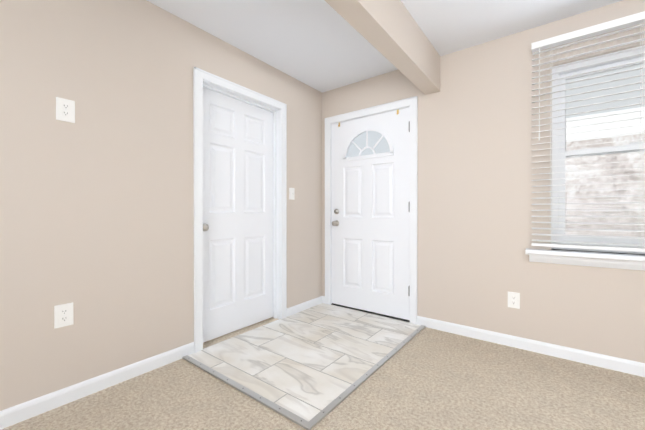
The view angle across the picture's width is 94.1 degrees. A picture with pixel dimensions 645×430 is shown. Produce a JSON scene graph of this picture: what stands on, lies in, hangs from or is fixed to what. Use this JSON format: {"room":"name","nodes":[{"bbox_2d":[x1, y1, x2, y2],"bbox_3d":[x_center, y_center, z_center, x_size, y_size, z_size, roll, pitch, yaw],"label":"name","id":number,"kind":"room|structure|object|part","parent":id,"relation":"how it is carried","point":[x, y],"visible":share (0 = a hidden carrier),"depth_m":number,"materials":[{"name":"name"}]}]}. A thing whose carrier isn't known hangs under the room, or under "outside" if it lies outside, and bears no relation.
{"room":"empty living room","nodes":[
{"label":"empty living room","id":0,"kind":"room"},
{"bbox_2d":[0,0,321,410],"bbox_3d":[-1.766,-0.186,1.310,0.160,2.440,5.600,0,0,37],"label":"wall","id":1,"kind":"structure","parent":0,"point":[97,213],"depth_m":1.80,"materials":[{"name":"beige paint"}]},
{"bbox_2d":[54,302,73,328],"bbox_3d":[-1.411,0.548,1.640,0.009,0.122,0.080,0,0,37],"label":"electrical outlet","id":2,"kind":"object","parent":1,"relation":"attached to","point":[63,315],"visible":1,"depth_m":1.64,"materials":[{"name":"white plastic"}]},
{"bbox_2d":[56,97,74,122],"bbox_3d":[-1.404,-0.573,1.642,0.009,0.122,0.080,0,0,37],"label":"electrical outlet","id":3,"kind":"object","parent":1,"relation":"attached to","point":[65,109],"visible":1,"depth_m":1.64,"materials":[{"name":"white plastic"}]},
{"bbox_2d":[0,296,321,429],"bbox_3d":[-1.697,0.992,1.263,0.014,0.085,5.600,0,0,37],"label":"baseboard","id":4,"kind":"structure","parent":1,"relation":"attached to","point":[16,414],"depth_m":1.75,"materials":[{"name":"white paint"}]},
{"bbox_2d":[203,87,272,342],"bbox_3d":[-0.721,-0.004,2.659,0.106,2.039,0.819,0,0,37],"label":"interior door","id":5,"kind":"structure","parent":1,"relation":"in","point":[237,214],"depth_m":2.64,"materials":[{"name":"white paint"}]},
{"bbox_3d":[-0.931,0.097,2.355,0.071,0.062,0.062,0,0,37],"label":"knob","id":6,"kind":"part","parent":5,"relation":"part of","materials":[{"name":"grey metal"}]},
{"bbox_2d":[193,66,286,352],"bbox_3d":[-0.722,-0.035,2.660,0.182,2.126,0.970,0,0,37],"label":"door frame","id":7,"kind":"structure","parent":1,"relation":"attached to","point":[200,76],"depth_m":2.65,"materials":[{"name":"white paint"}]},
{"bbox_2d":[289,188,294,199],"bbox_3d":[-0.307,-0.218,3.070,0.022,0.120,0.074,0,0,37],"label":"light switch","id":8,"kind":"object","parent":1,"relation":"attached to","point":[291,193],"visible":1,"depth_m":3.07,"materials":[{"name":"white plastic"}]},
{"bbox_2d":[1,317,644,429],"bbox_3d":[0.125,1.081,-0.128,4.920,0.080,5.920,0,0,37],"label":"floor carpet","id":9,"kind":"object","parent":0,"point":[425,378],"depth_m":1.68,"materials":[{"name":"beige carpet"}]},
{"bbox_2d":[182,325,424,429],"bbox_3d":[-0.033,1.022,2.464,1.201,0.013,1.671,0,0,37],"label":"transition strip","id":10,"kind":"object","parent":9,"relation":"on","point":[314,421],"visible":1,"depth_m":1.76,"materials":[{"name":"silver metal"}]},
{"bbox_2d":[188,303,420,421],"bbox_3d":[-0.034,1.025,2.475,1.185,0.007,1.655,0,0,37],"label":"floor","id":11,"kind":"structure","parent":9,"relation":"on","point":[308,364],"depth_m":2.22,"materials":[{"name":"tile"}]},
{"bbox_2d":[147,0,622,92],"bbox_3d":[0.125,-1.458,-0.141,4.920,0.120,5.920,0,0,37],"label":"ceiling","id":12,"kind":"structure","parent":0,"point":[322,46],"depth_m":2.25,"materials":[{"name":"white paint"}]},
{"bbox_2d":[324,0,439,94],"bbox_3d":[-0.702,-1.247,0.492,0.134,0.310,5.600,0,0,37],"label":"beam","id":13,"kind":"structure","parent":12,"relation":"attached to","point":[391,31],"depth_m":1.99,"materials":[{"name":"beige paint"}]},
{"bbox_2d":[322,0,644,362],"bbox_3d":[1.873,-0.190,2.154,4.920,2.440,0.160,0,0,37],"label":"wall","id":14,"kind":"structure","parent":0,"point":[476,183],"depth_m":2.40,"materials":[{"name":"beige paint"}]},
{"bbox_2d":[331,304,409,321],"bbox_3d":[0.511,1.019,3.198,0.919,0.013,0.164,0,0,37],"label":"front door threshold sill","id":15,"kind":"structure","parent":14,"relation":"attached to","point":[371,313],"depth_m":3.10,"materials":[{"name":"black rubber"}]},
{"bbox_2d":[332,107,409,320],"bbox_3d":[0.462,-0.007,3.122,0.920,2.036,0.112,0,0,37],"label":"front door","id":16,"kind":"structure","parent":14,"relation":"in","point":[371,233],"depth_m":3.10,"materials":[{"name":"white paint"}]},
{"bbox_3d":[0.139,0.028,3.341,0.066,0.197,0.068,0,0,37],"label":"knob","id":17,"kind":"part","parent":16,"relation":"part of","materials":[{"name":"grey metal"}]},
{"bbox_3d":[0.464,-0.749,3.127,0.592,0.322,0.016,0,0,37],"label":"frame","id":18,"kind":"part","parent":16,"relation":"part of","materials":[{"name":"white paint"}]},
{"bbox_2d":[348,131,389,156],"bbox_3d":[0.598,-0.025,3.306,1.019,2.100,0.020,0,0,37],"label":"fanlight window","id":19,"kind":"structure","parent":16,"relation":"in","point":[354,150],"depth_m":3.35,"materials":[{"name":"glass"}]},
{"bbox_2d":[325,96,417,324],"bbox_3d":[0.506,-0.041,3.186,1.074,2.132,0.182,0,0,37],"label":"door frame","id":20,"kind":"structure","parent":14,"relation":"attached to","point":[412,102],"depth_m":2.92,"materials":[{"name":"white paint"}]},
{"bbox_2d":[322,296,644,376],"bbox_3d":[1.821,0.988,2.091,4.600,0.085,0.014,0,0,37],"label":"baseboard","id":21,"kind":"structure","parent":14,"relation":"attached to","point":[605,361],"depth_m":2.23,"materials":[{"name":"white paint"}]},
{"bbox_2d":[508,292,519,308],"bbox_3d":[1.492,0.664,2.344,0.080,0.122,0.009,0,0,37],"label":"electrical outlet","id":22,"kind":"object","parent":14,"relation":"attached to","point":[513,299],"visible":1,"depth_m":2.34,"materials":[{"name":"white plastic"}]},
{"bbox_2d":[526,248,644,270],"bbox_3d":[2.025,0.306,1.919,1.200,0.100,0.154,0,0,37],"label":"window sill","id":23,"kind":"structure","parent":14,"relation":"attached to","point":[628,261],"depth_m":2.04,"materials":[{"name":"white paint"}]},
{"bbox_2d":[551,47,644,253],"bbox_3d":[2.100,-0.419,2.013,0.900,1.353,0.088,0,0,37],"label":"double-hung window","id":24,"kind":"structure","parent":14,"relation":"in","point":[560,157],"depth_m":2.20,"materials":[{"name":"white plastic"}]},
{"bbox_2d":[531,11,644,251],"bbox_3d":[2.007,-0.518,1.891,1.138,1.494,0.092,0,0,37],"label":"window blind","id":25,"kind":"object","parent":24,"relation":"attached to","point":[603,28],"visible":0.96,"depth_m":2.02,"materials":[{"name":"white plastic"}]},
{"bbox_3d":[2.102,-0.424,2.016,0.754,1.196,0.034,0,0,37],"label":"panel","id":26,"kind":"part","parent":24,"relation":"part of","materials":[{"name":"clear glass"}]},
{"label":"outside","id":27,"kind":"structure","parent":0,"visible":0},
{"bbox_3d":[3.072,1.201,2.989,7.500,0.250,2.570,0,0,37],"label":"porch deck","id":28,"kind":"object","parent":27,"visible":0},
{"bbox_2d":[566,107,644,141],"bbox_3d":[3.800,-0.138,3.936,7.500,2.400,0.170,0,0,37],"label":"posts","id":29,"kind":"object","parent":28,"relation":"on","point":[600,132],"depth_m":3.93,"materials":[{"name":"white"}]},
{"bbox_2d":[566,64,644,117],"bbox_3d":[3.072,-1.404,2.976,7.500,0.140,2.570,0,0,37],"label":"porch roof","id":30,"kind":"structure","parent":29,"relation":"on","point":[607,92],"depth_m":3.30,"materials":[{"name":"white"}]},
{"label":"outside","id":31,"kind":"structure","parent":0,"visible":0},
{"bbox_2d":[565,133,644,236],"bbox_3d":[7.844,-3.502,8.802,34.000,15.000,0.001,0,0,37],"label":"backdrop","id":32,"kind":"structure","parent":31,"point":[631,163],"depth_m":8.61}
]}

